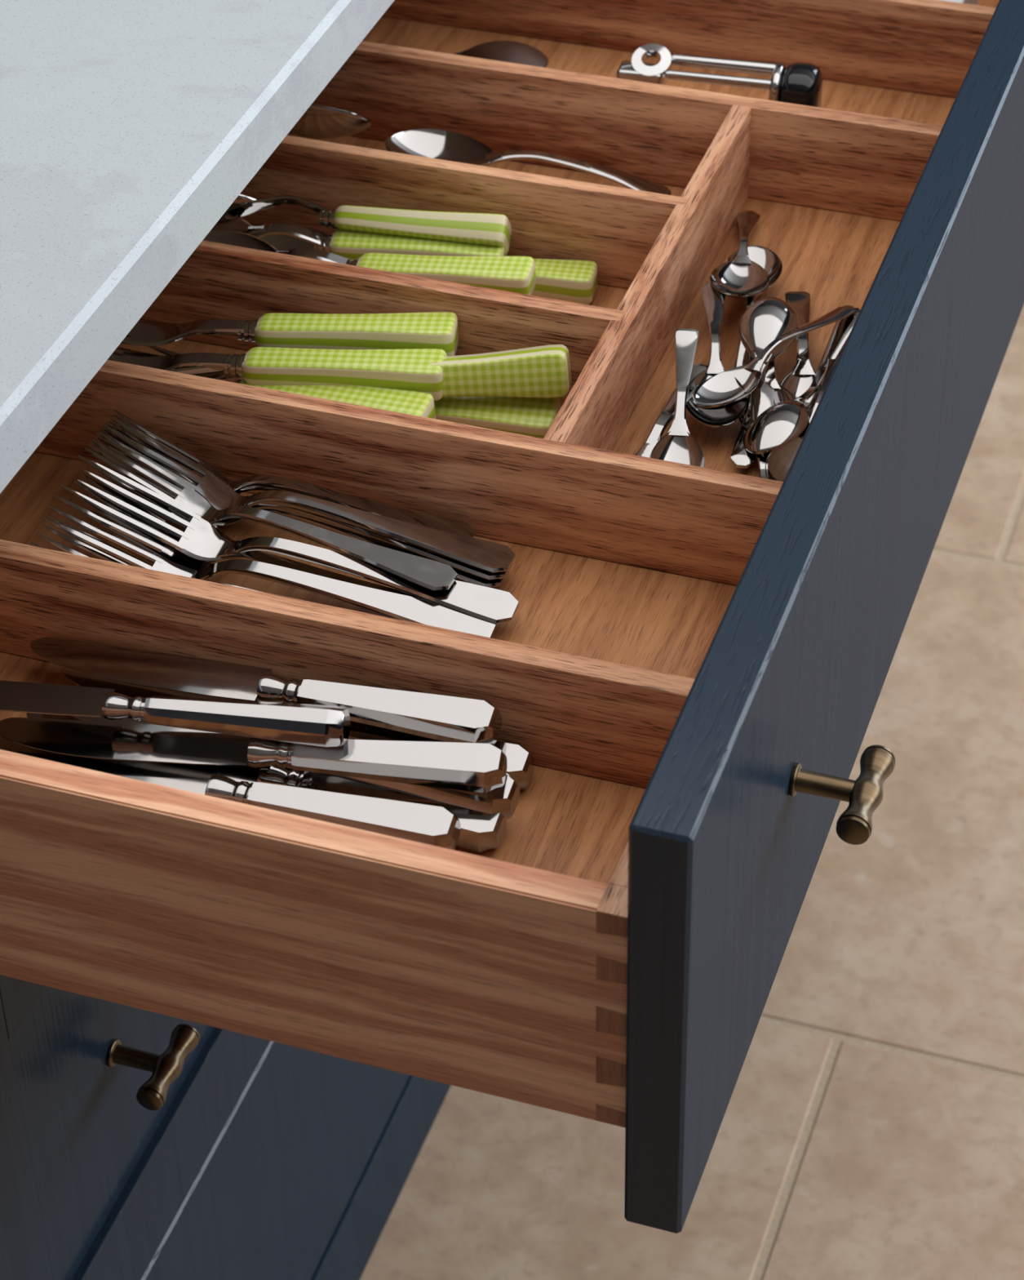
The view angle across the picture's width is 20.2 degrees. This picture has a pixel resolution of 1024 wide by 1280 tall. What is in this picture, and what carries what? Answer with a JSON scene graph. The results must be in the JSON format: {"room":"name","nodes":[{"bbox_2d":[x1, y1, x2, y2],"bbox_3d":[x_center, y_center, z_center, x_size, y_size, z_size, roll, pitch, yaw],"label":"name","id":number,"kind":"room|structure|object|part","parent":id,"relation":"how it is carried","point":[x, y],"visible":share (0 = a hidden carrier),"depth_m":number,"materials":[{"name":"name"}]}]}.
{"room":"kitchen","nodes":[
{"label":"kitchen","id":0,"kind":"room"},
{"bbox_2d":[360,304,1023,1279],"bbox_3d":[-0.008,0.440,1.819,6.000,0.050,6.400,11,41,15],"label":"floor","id":1,"kind":"structure","parent":0,"point":[872,1127],"depth_m":1.95,"materials":[{"name":"tile"}]},
{"bbox_2d":[0,974,451,1279],"bbox_3d":[-0.364,-0.005,1.681,0.650,0.828,0.943,11,41,15],"label":"base cabinet","id":2,"kind":"object","parent":1,"relation":"on","point":[135,1144],"visible":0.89,"depth_m":1.46,"materials":[{"name":"blue paint"}]},
{"bbox_3d":[-0.099,-0.090,1.495,0.022,0.056,0.785,11,41,15],"label":"rail","id":3,"kind":"part","parent":2,"relation":"part of","materials":[{"name":"blue paint"}]},
{"bbox_3d":[-0.099,0.005,1.573,0.017,0.197,0.789,11,41,15],"label":"drawer","id":4,"kind":"part","parent":2,"relation":"part of","materials":[{"name":"blue paint"}]},
{"bbox_2d":[31,515,260,591],"bbox_3d":[-0.117,-0.023,1.196,0.172,0.027,0.021,10,41,14],"label":"fork","id":5,"kind":"object","parent":2,"relation":"in","point":[85,547],"visible":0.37,"depth_m":1.21,"materials":[{"name":"silver metal"}]},
{"bbox_3d":[-0.097,-0.013,1.196,0.131,0.011,0.020,12,47,13],"label":"handle","id":6,"kind":"part","parent":5,"relation":"part of","materials":[{"name":"silver metal"}]},
{"bbox_3d":[-0.172,0.198,1.348,0.036,0.014,0.045,11,41,15],"label":"knob","id":7,"kind":"part","parent":2,"relation":"part of","materials":[{"name":"gold metal"}]},
{"bbox_3d":[-0.095,0.103,1.651,0.022,0.063,0.785,11,41,15],"label":"rail","id":8,"kind":"part","parent":2,"relation":"part of","materials":[{"name":"blue paint"}]},
{"bbox_2d":[0,0,394,493],"bbox_3d":[-0.389,-0.341,1.415,0.653,0.029,0.965,11,41,15],"label":"countertop","id":9,"kind":"structure","parent":2,"relation":"on","point":[129,129],"depth_m":1.23,"materials":[{"name":"grey stone"}]},
{"bbox_2d":[0,735,461,850],"bbox_3d":[-0.118,0.055,1.090,0.203,0.018,0.020,10,41,14],"label":"table knife","id":10,"kind":"object","parent":2,"relation":"on","point":[430,824],"visible":0.7,"depth_m":1.08,"materials":[{"name":"silver metal"}]},
{"bbox_3d":[-0.165,0.049,1.104,0.105,0.004,0.019,9,44,15],"label":"blade","id":11,"kind":"part","parent":10,"relation":"part of","materials":[{"name":"silver metal"}]},
{"bbox_3d":[-0.059,0.066,1.076,0.081,0.015,0.019,9,56,15],"label":"handle","id":12,"kind":"part","parent":10,"relation":"part of","materials":[{"name":"silver metal"}]},
{"bbox_2d":[62,472,425,599],"bbox_3d":[-0.105,-0.037,1.211,0.177,0.030,0.021,12,41,16],"label":"fork","id":13,"kind":"object","parent":2,"relation":"in","point":[228,553],"visible":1,"depth_m":1.22,"materials":[{"name":"silver metal"}]},
{"bbox_3d":[-0.085,-0.026,1.211,0.136,0.012,0.021,14,42,14],"label":"handle","id":14,"kind":"part","parent":13,"relation":"part of","materials":[{"name":"silver metal"}]},
{"bbox_2d":[26,712,506,852],"bbox_3d":[-0.100,0.053,1.116,0.203,0.018,0.020,12,41,16],"label":"table knife","id":15,"kind":"object","parent":2,"relation":"in","point":[480,831],"visible":0.4,"depth_m":1.10,"materials":[{"name":"silver metal"}]},
{"bbox_3d":[-0.146,0.042,1.128,0.105,0.004,0.019,12,44,15],"label":"blade","id":16,"kind":"part","parent":15,"relation":"part of","materials":[{"name":"silver metal"}]},
{"bbox_3d":[-0.042,0.064,1.100,0.081,0.015,0.019,12,60,15],"label":"handle","id":17,"kind":"part","parent":15,"relation":"part of","materials":[{"name":"silver metal"}]},
{"bbox_2d":[78,432,457,591],"bbox_3d":[-0.103,-0.054,1.215,0.172,0.026,0.021,15,42,19],"label":"fork","id":18,"kind":"object","parent":2,"relation":"in","point":[434,575],"visible":1,"depth_m":1.21,"materials":[{"name":"silver metal"}]},
{"bbox_3d":[-0.085,-0.043,1.214,0.131,0.011,0.020,16,44,18],"label":"handle","id":19,"kind":"part","parent":18,"relation":"part of","materials":[{"name":"silver metal"}]},
{"bbox_2d":[42,484,497,637],"bbox_3d":[-0.101,-0.032,1.200,0.196,0.032,0.024,10,40,14],"label":"fork","id":20,"kind":"object","parent":2,"relation":"in","point":[171,560],"visible":0.94,"depth_m":1.20,"materials":[{"name":"silver metal"}]},
{"bbox_3d":[-0.079,-0.020,1.200,0.149,0.013,0.023,12,49,13],"label":"handle","id":21,"kind":"part","parent":20,"relation":"part of","materials":[{"name":"silver metal"}]},
{"bbox_2d":[107,352,435,418],"bbox_3d":[-0.130,-0.119,1.308,0.199,0.017,0.024,12,41,16],"label":"fork","id":22,"kind":"object","parent":2,"relation":"in","point":[407,402],"visible":0.16,"depth_m":1.28,"materials":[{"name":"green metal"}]},
{"bbox_3d":[-0.092,0.217,1.744,0.022,0.226,0.905,11,41,15],"label":"drawer","id":23,"kind":"part","parent":2,"relation":"part of","materials":[{"name":"blue paint"}]},
{"bbox_2d":[107,346,447,400],"bbox_3d":[-0.128,-0.128,1.301,0.198,0.020,0.024,4,39,6],"label":"fork","id":24,"kind":"object","parent":2,"relation":"in","point":[405,369],"visible":0.7,"depth_m":1.29,"materials":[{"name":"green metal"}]},
{"bbox_2d":[103,413,475,537],"bbox_3d":[-0.098,-0.068,1.245,0.167,0.035,0.020,10,40,13],"label":"fork","id":25,"kind":"object","parent":2,"relation":"in","point":[253,487],"visible":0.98,"depth_m":1.26,"materials":[{"name":"silver metal"}]},
{"bbox_2d":[99,409,475,537],"bbox_3d":[-0.097,-0.069,1.243,0.166,0.035,0.020,10,40,13],"label":"fork","id":26,"kind":"object","parent":25,"relation":"on","point":[274,482],"visible":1,"depth_m":1.24,"materials":[{"name":"silver metal"}]},
{"bbox_3d":[-0.078,-0.060,1.244,0.128,0.011,0.020,13,37,10],"label":"handle","id":27,"kind":"part","parent":26,"relation":"part of","materials":[{"name":"silver metal"}]},
{"bbox_3d":[-0.079,-0.058,1.247,0.128,0.011,0.020,13,37,10],"label":"handle","id":28,"kind":"part","parent":25,"relation":"part of","materials":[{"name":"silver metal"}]},
{"bbox_2d":[120,311,458,355],"bbox_3d":[-0.124,-0.144,1.315,0.198,0.019,0.024,4,39,6],"label":"fork","id":29,"kind":"object","parent":2,"relation":"in","point":[424,330],"visible":0.64,"depth_m":1.31,"materials":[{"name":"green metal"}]},
{"bbox_2d":[71,459,519,624],"bbox_3d":[-0.091,-0.042,1.206,0.193,0.035,0.024,10,40,13],"label":"fork","id":30,"kind":"object","parent":2,"relation":"in","point":[202,540],"visible":1,"depth_m":1.21,"materials":[{"name":"silver metal"}]},
{"bbox_3d":[-0.069,-0.030,1.206,0.148,0.013,0.023,13,47,12],"label":"handle","id":31,"kind":"part","parent":30,"relation":"part of","materials":[{"name":"silver metal"}]},
{"bbox_2d":[71,715,519,819],"bbox_3d":[-0.095,0.042,1.116,0.203,0.018,0.020,11,41,15],"label":"table knife","id":32,"kind":"object","parent":2,"relation":"in","point":[504,800],"visible":0.29,"depth_m":1.09,"materials":[{"name":"silver metal"}]},
{"bbox_3d":[-0.141,0.032,1.128,0.105,0.004,0.019,12,39,15],"label":"blade","id":33,"kind":"part","parent":32,"relation":"part of","materials":[{"name":"silver metal"}]},
{"bbox_2d":[0,717,506,793],"bbox_3d":[-0.103,0.040,1.096,0.203,0.018,0.020,5,40,8],"label":"table knife","id":34,"kind":"object","parent":32,"relation":"on","point":[478,767],"visible":1,"depth_m":1.09,"materials":[{"name":"silver metal"}]},
{"bbox_3d":[-0.151,0.039,1.105,0.105,0.004,0.019,4,42,9],"label":"blade","id":35,"kind":"part","parent":34,"relation":"part of","materials":[{"name":"silver metal"}]},
{"bbox_2d":[0,680,350,746],"bbox_3d":[-0.159,0.022,1.103,0.197,0.019,0.019,7,40,10],"label":"table knife","id":36,"kind":"object","parent":34,"relation":"on","point":[323,726],"visible":1,"depth_m":1.09,"materials":[{"name":"silver metal"}]},
{"bbox_3d":[-0.205,0.021,1.115,0.102,0.004,0.019,5,34,11],"label":"blade","id":37,"kind":"part","parent":36,"relation":"part of","materials":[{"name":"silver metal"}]},
{"bbox_3d":[-0.101,0.030,1.094,0.079,0.014,0.019,5,6,11],"label":"handle","id":38,"kind":"part","parent":36,"relation":"part of","materials":[{"name":"silver metal"}]},
{"bbox_3d":[-0.043,0.046,1.089,0.081,0.015,0.019,4,56,9],"label":"handle","id":39,"kind":"part","parent":34,"relation":"part of","materials":[{"name":"silver metal"}]},
{"bbox_3d":[-0.037,0.053,1.101,0.081,0.015,0.019,12,55,15],"label":"handle","id":40,"kind":"part","parent":32,"relation":"part of","materials":[{"name":"silver metal"}]},
{"bbox_2d":[62,667,534,791],"bbox_3d":[-0.089,0.032,1.142,0.203,0.018,0.020,11,41,15],"label":"table knife","id":41,"kind":"object","parent":2,"relation":"in","point":[520,762],"visible":0.23,"depth_m":1.13,"materials":[{"name":"silver metal"}]},
{"bbox_3d":[-0.136,0.023,1.154,0.105,0.004,0.019,11,41,15],"label":"blade","id":42,"kind":"part","parent":41,"relation":"part of","materials":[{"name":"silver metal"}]},
{"bbox_2d":[30,636,502,744],"bbox_3d":[-0.102,0.016,1.134,0.203,0.020,0.020,11,41,15],"label":"table knife","id":43,"kind":"object","parent":41,"relation":"on","point":[447,718],"visible":0.89,"depth_m":1.13,"materials":[{"name":"silver metal"}]},
{"bbox_3d":[-0.148,0.011,1.151,0.105,0.004,0.019,9,43,17],"label":"blade","id":44,"kind":"part","parent":43,"relation":"part of","materials":[{"name":"silver metal"}]},
{"bbox_3d":[-0.044,0.027,1.119,0.081,0.015,0.019,9,59,17],"label":"handle","id":45,"kind":"part","parent":43,"relation":"part of","materials":[{"name":"silver metal"}]},
{"bbox_3d":[-0.031,0.044,1.126,0.081,0.015,0.019,11,57,15],"label":"handle","id":46,"kind":"part","parent":41,"relation":"part of","materials":[{"name":"silver metal"}]},
{"bbox_2d":[88,452,509,587],"bbox_3d":[-0.092,-0.055,1.238,0.191,0.026,0.023,14,42,16],"label":"fork","id":47,"kind":"object","parent":2,"relation":"in","point":[465,576],"visible":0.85,"depth_m":1.23,"materials":[{"name":"silver metal"}]},
{"bbox_3d":[-0.071,-0.045,1.236,0.146,0.013,0.022,14,42,16],"label":"handle","id":48,"kind":"part","parent":47,"relation":"part of","materials":[{"name":"silver metal"}]},
{"bbox_2d":[88,422,513,580],"bbox_3d":[-0.091,-0.058,1.233,0.191,0.026,0.023,14,41,15],"label":"fork","id":49,"kind":"object","parent":2,"relation":"in","point":[456,564],"visible":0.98,"depth_m":1.23,"materials":[{"name":"silver metal"}]},
{"bbox_2d":[88,416,515,573],"bbox_3d":[-0.090,-0.062,1.227,0.189,0.029,0.022,12,41,16],"label":"fork","id":50,"kind":"object","parent":49,"relation":"on","point":[488,556],"visible":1,"depth_m":1.22,"materials":[{"name":"silver metal"}]},
{"bbox_3d":[-0.068,-0.050,1.227,0.145,0.012,0.022,13,41,14],"label":"handle","id":51,"kind":"part","parent":50,"relation":"part of","materials":[{"name":"silver metal"}]},
{"bbox_3d":[-0.070,-0.048,1.232,0.146,0.012,0.022,14,42,15],"label":"handle","id":52,"kind":"part","parent":49,"relation":"part of","materials":[{"name":"silver metal"}]},
{"bbox_2d":[288,103,372,138],"bbox_3d":[-0.154,-0.283,1.497,0.173,0.032,0.035,13,41,17],"label":"teaspoon","id":53,"kind":"object","parent":2,"relation":"on","point":[318,121],"visible":0.45,"depth_m":1.47,"materials":[{"name":"silver metal"}]},
{"bbox_2d":[147,346,561,438],"bbox_3d":[-0.076,-0.112,1.312,0.198,0.023,0.025,7,40,10],"label":"fork","id":54,"kind":"object","parent":2,"relation":"in","point":[529,416],"visible":0.13,"depth_m":1.29,"materials":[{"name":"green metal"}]},
{"bbox_2d":[211,217,506,259],"bbox_3d":[-0.094,-0.196,1.404,0.184,0.018,0.039,2,39,4],"label":"spoon","id":55,"kind":"object","parent":2,"relation":"in","point":[348,244],"visible":0.48,"depth_m":1.39,"materials":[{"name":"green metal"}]},
{"bbox_2d":[211,217,251,233],"bbox_3d":[-0.155,-0.198,1.410,0.061,0.010,0.039,5,46,7],"label":"bowl","id":56,"kind":"object","parent":55,"relation":"on","point":[238,224],"depth_m":1.41,"materials":[{"name":"silver metal"}]},
{"bbox_3d":[-0.109,-0.198,1.401,0.043,0.010,0.015,5,46,7],"label":"stem","id":57,"kind":"part","parent":55,"relation":"part of","materials":[{"name":"silver metal"}]},
{"bbox_2d":[217,194,511,253],"bbox_3d":[-0.091,-0.210,1.403,0.184,0.031,0.026,7,40,10],"label":"spoon","id":58,"kind":"object","parent":55,"relation":"on","point":[482,228],"visible":0.55,"depth_m":1.39,"materials":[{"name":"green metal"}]},
{"bbox_2d":[217,194,262,221],"bbox_3d":[-0.152,-0.213,1.413,0.061,0.039,0.010,7,80,10],"label":"bowl","id":59,"kind":"object","parent":58,"relation":"on","point":[243,206],"depth_m":1.41,"materials":[{"name":"silver metal"}]},
{"bbox_3d":[-0.105,-0.212,1.406,0.043,0.015,0.010,7,80,10],"label":"stem","id":60,"kind":"part","parent":58,"relation":"part of","materials":[{"name":"silver metal"}]},
{"bbox_2d":[203,230,536,295],"bbox_3d":[-0.079,-0.180,1.370,0.184,0.022,0.039,6,40,9],"label":"spoon","id":61,"kind":"object","parent":2,"relation":"on","point":[513,273],"visible":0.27,"depth_m":1.35,"materials":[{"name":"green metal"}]},
{"bbox_2d":[203,230,279,252],"bbox_3d":[-0.140,-0.182,1.383,0.061,0.010,0.039,5,43,12],"label":"bowl","id":62,"kind":"object","parent":61,"relation":"on","point":[225,237],"depth_m":1.39,"materials":[{"name":"silver metal"}]},
{"bbox_3d":[-0.094,-0.182,1.370,0.043,0.009,0.015,7,40,10],"label":"stem","id":63,"kind":"part","parent":61,"relation":"part of","materials":[{"name":"silver metal"}]},
{"bbox_2d":[169,344,571,397],"bbox_3d":[-0.073,-0.117,1.294,0.200,0.038,0.021,1,39,3],"label":"fork","id":64,"kind":"object","parent":2,"relation":"in","point":[544,371],"visible":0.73,"depth_m":1.28,"materials":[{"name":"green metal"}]},
{"bbox_2d":[261,224,597,304],"bbox_3d":[-0.050,-0.184,1.406,0.184,0.017,0.039,7,40,10],"label":"spoon","id":65,"kind":"object","parent":2,"relation":"in","point":[575,281],"visible":0.26,"depth_m":1.39,"materials":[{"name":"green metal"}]},
{"bbox_2d":[261,224,328,250],"bbox_3d":[-0.110,-0.190,1.418,0.061,0.010,0.039,7,40,10],"label":"bowl","id":66,"kind":"object","parent":65,"relation":"on","point":[281,242],"depth_m":1.43,"materials":[{"name":"silver metal"}]},
{"bbox_2d":[453,40,548,66],"bbox_3d":[-0.047,-0.330,1.584,0.144,0.017,0.034,15,42,19],"label":"spoon","id":67,"kind":"object","parent":2,"relation":"on","point":[513,51],"visible":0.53,"depth_m":1.56,"materials":[{"name":"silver metal"}]},
{"bbox_3d":[-0.070,-0.329,1.589,0.099,0.010,0.013,12,41,15],"label":"handle","id":68,"kind":"part","parent":67,"relation":"part of","materials":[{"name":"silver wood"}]},
{"bbox_2d":[0,0,1023,1233],"bbox_3d":[-0.024,-0.176,1.391,0.558,0.200,0.905,11,41,15],"label":"drawer","id":69,"kind":"object","parent":2,"relation":"in","point":[692,664],"visible":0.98,"depth_m":1.19,"materials":[{"name":"blue paint"}]},
{"bbox_3d":[-0.051,-0.169,1.409,0.475,0.008,0.871,11,41,15],"label":"panel","id":70,"kind":"part","parent":69,"relation":"part of","materials":[{"name":"brown wood"}]},
{"bbox_3d":[0.122,0.056,1.102,0.029,0.013,0.013,11,41,15],"label":"knob","id":71,"kind":"part","parent":69,"relation":"part of","materials":[{"name":"gold metal"}]},
{"bbox_3d":[0.195,-0.132,1.331,0.022,0.200,0.905,11,41,15],"label":"drawer","id":72,"kind":"part","parent":69,"relation":"part of","materials":[{"name":"blue paint"}]},
{"bbox_2d":[385,128,671,195],"bbox_3d":[0.007,-0.238,1.464,0.148,0.022,0.039,8,40,11],"label":"serving spoon","id":73,"kind":"object","parent":2,"relation":"on","point":[438,144],"visible":0.7,"depth_m":1.47,"materials":[{"name":"silver metal"}]},
{"bbox_2d":[385,128,493,165],"bbox_3d":[-0.037,-0.247,1.471,0.058,0.011,0.039,9,40,5],"label":"bowl","id":74,"kind":"object","parent":73,"relation":"on","point":[438,144],"depth_m":1.48,"materials":[{"name":"silver metal"}]},
{"bbox_3d":[0.034,-0.238,1.462,0.096,0.016,0.015,9,40,5],"label":"handle","id":75,"kind":"part","parent":73,"relation":"part of","materials":[{"name":"silver metal"}]},
{"bbox_2d":[635,362,707,457],"bbox_3d":[0.066,-0.089,1.285,0.029,0.018,0.113,15,42,19],"label":"teaspoon","id":76,"kind":"object","parent":2,"relation":"in","point":[667,415],"visible":0.28,"depth_m":1.28,"materials":[{"name":"silver metal"}]},
{"bbox_2d":[649,328,705,467],"bbox_3d":[0.073,-0.102,1.283,0.025,0.028,0.094,0,39,1],"label":"teaspoon","id":77,"kind":"object","parent":2,"relation":"in","point":[678,445],"visible":0.57,"depth_m":1.27,"materials":[{"name":"silver metal"}]},
{"bbox_2d":[649,431,705,467],"bbox_3d":[0.073,-0.077,1.267,0.025,0.007,0.037,3,57,5],"label":"bowl","id":78,"kind":"object","parent":77,"relation":"on","point":[678,446],"depth_m":1.27,"materials":[{"name":"silver metal"}]},
{"bbox_3d":[0.077,-0.117,1.290,0.011,0.010,0.064,3,57,5],"label":"handle","id":79,"kind":"part","parent":77,"relation":"part of","materials":[{"name":"silver metal"}]},
{"bbox_2d":[686,281,747,427],"bbox_3d":[0.097,-0.132,1.325,0.028,0.016,0.113,4,39,7],"label":"teaspoon","id":80,"kind":"object","parent":2,"relation":"in","point":[713,300],"visible":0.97,"depth_m":1.31,"materials":[{"name":"silver metal"}]},
{"bbox_3d":[0.094,-0.147,1.338,0.011,0.008,0.075,1,39,3],"label":"handle","id":81,"kind":"part","parent":80,"relation":"part of","materials":[{"name":"silver metal"}]},
{"bbox_2d":[686,368,747,427],"bbox_3d":[0.092,-0.107,1.300,0.028,0.008,0.042,1,44,3],"label":"bowl","id":82,"kind":"object","parent":80,"relation":"on","point":[717,418],"depth_m":1.30,"materials":[{"name":"silver metal"}]},
{"bbox_2d":[692,305,855,409],"bbox_3d":[0.118,-0.132,1.316,0.027,0.014,0.109,25,46,29],"label":"teaspoon","id":83,"kind":"object","parent":80,"relation":"on","point":[722,390],"visible":1,"depth_m":1.30,"materials":[{"name":"silver metal"}]},
{"bbox_2d":[692,364,761,409],"bbox_3d":[0.099,-0.112,1.297,0.028,0.008,0.041,16,43,43],"label":"bowl","id":84,"kind":"object","parent":83,"relation":"on","point":[722,390],"depth_m":1.30,"materials":[{"name":"silver metal"}]},
{"bbox_3d":[0.134,-0.141,1.323,0.011,0.009,0.073,30,48,32],"label":"handle","id":85,"kind":"part","parent":83,"relation":"part of","materials":[{"name":"silver metal"}]},
{"bbox_2d":[617,43,822,107],"bbox_3d":[0.108,-0.287,1.509,0.106,0.042,0.030,8,40,12],"label":"tool","id":86,"kind":"object","parent":2,"relation":"on","point":[798,82],"visible":0.66,"depth_m":1.50,"materials":[{"name":"silver metal"}]},
{"bbox_3d":[0.109,-0.292,1.496,0.058,0.005,0.005,8,40,12],"label":"arm","id":87,"kind":"part","parent":86,"relation":"part of","materials":[{"name":"silver metal"}]},
{"bbox_3d":[0.112,-0.302,1.504,0.058,0.007,0.007,8,40,12],"label":"arm","id":88,"kind":"part","parent":86,"relation":"part of","materials":[{"name":"silver metal"}]},
{"bbox_2d":[710,210,769,298],"bbox_3d":[0.116,-0.189,1.400,0.028,0.022,0.110,6,40,9],"label":"teaspoon","id":89,"kind":"object","parent":2,"relation":"on","point":[741,277],"visible":1,"depth_m":1.38,"materials":[{"name":"silver metal"}]},
{"bbox_2d":[710,258,769,298],"bbox_3d":[0.109,-0.170,1.371,0.028,0.008,0.042,4,32,6],"label":"bowl","id":90,"kind":"object","parent":89,"relation":"on","point":[740,277],"depth_m":1.38,"materials":[{"name":"silver metal"}]},
{"bbox_3d":[0.115,-0.200,1.415,0.012,0.011,0.074,4,32,6],"label":"handle","id":91,"kind":"part","parent":89,"relation":"part of","materials":[{"name":"silver metal"}]},
{"bbox_2d":[727,244,782,367],"bbox_3d":[0.116,-0.155,1.365,0.028,0.013,0.109,1,39,3],"label":"teaspoon","id":92,"kind":"object","parent":2,"relation":"in","point":[767,259],"visible":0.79,"depth_m":1.39,"materials":[{"name":"silver metal"}]},
{"bbox_3d":[0.111,-0.143,1.350,0.011,0.011,0.072,3,42,6],"label":"handle","id":93,"kind":"part","parent":92,"relation":"part of","materials":[{"name":"silver metal"}]},
{"bbox_2d":[727,244,782,292],"bbox_3d":[0.117,-0.176,1.391,0.028,0.008,0.041,3,42,6],"label":"bowl","id":94,"kind":"object","parent":92,"relation":"on","point":[767,259],"depth_m":1.40,"materials":[{"name":"silver metal"}]},
{"bbox_2d":[749,381,774,479],"bbox_3d":[0.114,-0.076,1.264,0.029,0.014,0.115,3,39,5],"label":"teaspoon","id":95,"kind":"object","parent":2,"relation":"in","point":[762,397],"visible":0.1,"depth_m":1.29,"materials":[{"name":"silver metal"}]},
{"bbox_2d":[738,358,795,430],"bbox_3d":[0.123,-0.126,1.330,0.029,0.014,0.115,5,40,8],"label":"teaspoon","id":96,"kind":"object","parent":2,"relation":"in","point":[771,376],"visible":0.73,"depth_m":1.31,"materials":[{"name":"silver metal"}]},
{"bbox_2d":[738,383,795,430],"bbox_3d":[0.117,-0.101,1.304,0.029,0.009,0.043,2,42,4],"label":"bowl","id":97,"kind":"object","parent":96,"relation":"on","point":[784,394],"depth_m":1.31,"materials":[{"name":"silver metal"}]},
{"bbox_3d":[0.121,-0.140,1.344,0.012,0.009,0.076,2,39,4],"label":"handle","id":98,"kind":"part","parent":96,"relation":"part of","materials":[{"name":"silver metal"}]},
{"bbox_2d":[774,291,820,416],"bbox_3d":[0.139,-0.133,1.339,0.029,0.014,0.113,4,39,6],"label":"teaspoon","id":99,"kind":"object","parent":2,"relation":"in","point":[798,381],"visible":0.56,"depth_m":1.33,"materials":[{"name":"silver metal"}]},
{"bbox_2d":[774,370,820,416],"bbox_3d":[0.134,-0.109,1.314,0.029,0.009,0.043,1,41,2],"label":"bowl","id":100,"kind":"object","parent":99,"relation":"on","point":[797,382],"depth_m":1.32,"materials":[{"name":"silver metal"}]},
{"bbox_3d":[0.136,-0.147,1.353,0.013,0.009,0.074,1,39,2],"label":"handle","id":101,"kind":"part","parent":99,"relation":"part of","materials":[{"name":"silver metal"}]},
{"bbox_2d":[743,307,860,453],"bbox_3d":[0.138,-0.117,1.310,0.028,0.015,0.115,21,44,25],"label":"teaspoon","id":102,"kind":"object","parent":2,"relation":"in","point":[780,424],"visible":0.98,"depth_m":1.28,"materials":[{"name":"silver metal"}]},
{"bbox_2d":[730,296,798,468],"bbox_3d":[0.115,-0.119,1.308,0.027,0.026,0.106,4,39,6],"label":"teaspoon","id":103,"kind":"object","parent":102,"relation":"on","point":[766,319],"visible":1,"depth_m":1.32,"materials":[{"name":"silver metal"}]},
{"bbox_3d":[0.109,-0.103,1.300,0.011,0.010,0.072,6,54,9],"label":"handle","id":104,"kind":"part","parent":103,"relation":"part of","materials":[{"name":"silver metal"}]},
{"bbox_2d":[738,296,798,359],"bbox_3d":[0.118,-0.146,1.328,0.027,0.008,0.040,6,54,9],"label":"bowl","id":105,"kind":"object","parent":103,"relation":"on","point":[766,319],"depth_m":1.33,"materials":[{"name":"silver metal"}]},
{"bbox_2d":[743,399,809,453],"bbox_3d":[0.118,-0.099,1.286,0.029,0.009,0.043,0,36,35],"label":"bowl","id":106,"kind":"object","parent":102,"relation":"on","point":[784,421],"depth_m":1.28,"materials":[{"name":"silver metal"}]},
{"bbox_3d":[0.145,-0.129,1.324,0.011,0.011,0.076,0,36,35],"label":"handle","id":107,"kind":"part","parent":102,"relation":"part of","materials":[{"name":"silver metal"}]},
{"bbox_2d":[765,346,844,481],"bbox_3d":[0.136,-0.101,1.299,0.029,0.017,0.115,8,40,12],"label":"teaspoon","id":108,"kind":"object","parent":2,"relation":"in","point":[781,459],"visible":0.26,"depth_m":1.28,"materials":[{"name":"silver metal"}]},
{"bbox_2d":[765,436,802,481],"bbox_3d":[0.128,-0.076,1.275,0.029,0.009,0.043,11,47,15],"label":"bowl","id":109,"kind":"object","parent":108,"relation":"on","point":[781,459],"depth_m":1.28,"materials":[{"name":"silver metal"}]},
{"bbox_3d":[0.145,-0.116,1.310,0.011,0.009,0.076,11,41,15],"label":"handle","id":110,"kind":"part","parent":108,"relation":"part of","materials":[{"name":"silver metal"}]},
{"bbox_2d":[943,0,978,4],"bbox_3d":[0.205,-0.351,1.587,0.096,0.039,0.074,11,41,15],"label":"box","id":111,"kind":"object","parent":2,"relation":"on","point":[969,2],"visible":0.02,"depth_m":1.56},
{"bbox_3d":[0.205,-0.363,1.577,0.096,0.009,0.074,11,41,15],"label":"lid","id":112,"kind":"part","parent":111,"relation":"part of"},
{"bbox_2d":[968,0,978,4],"bbox_3d":[0.205,-0.347,1.590,0.094,0.030,0.072,11,41,15],"label":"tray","id":113,"kind":"object","parent":111,"relation":"on","point":[970,2],"depth_m":1.59,"materials":[{"name":"brown wood"}]}
]}

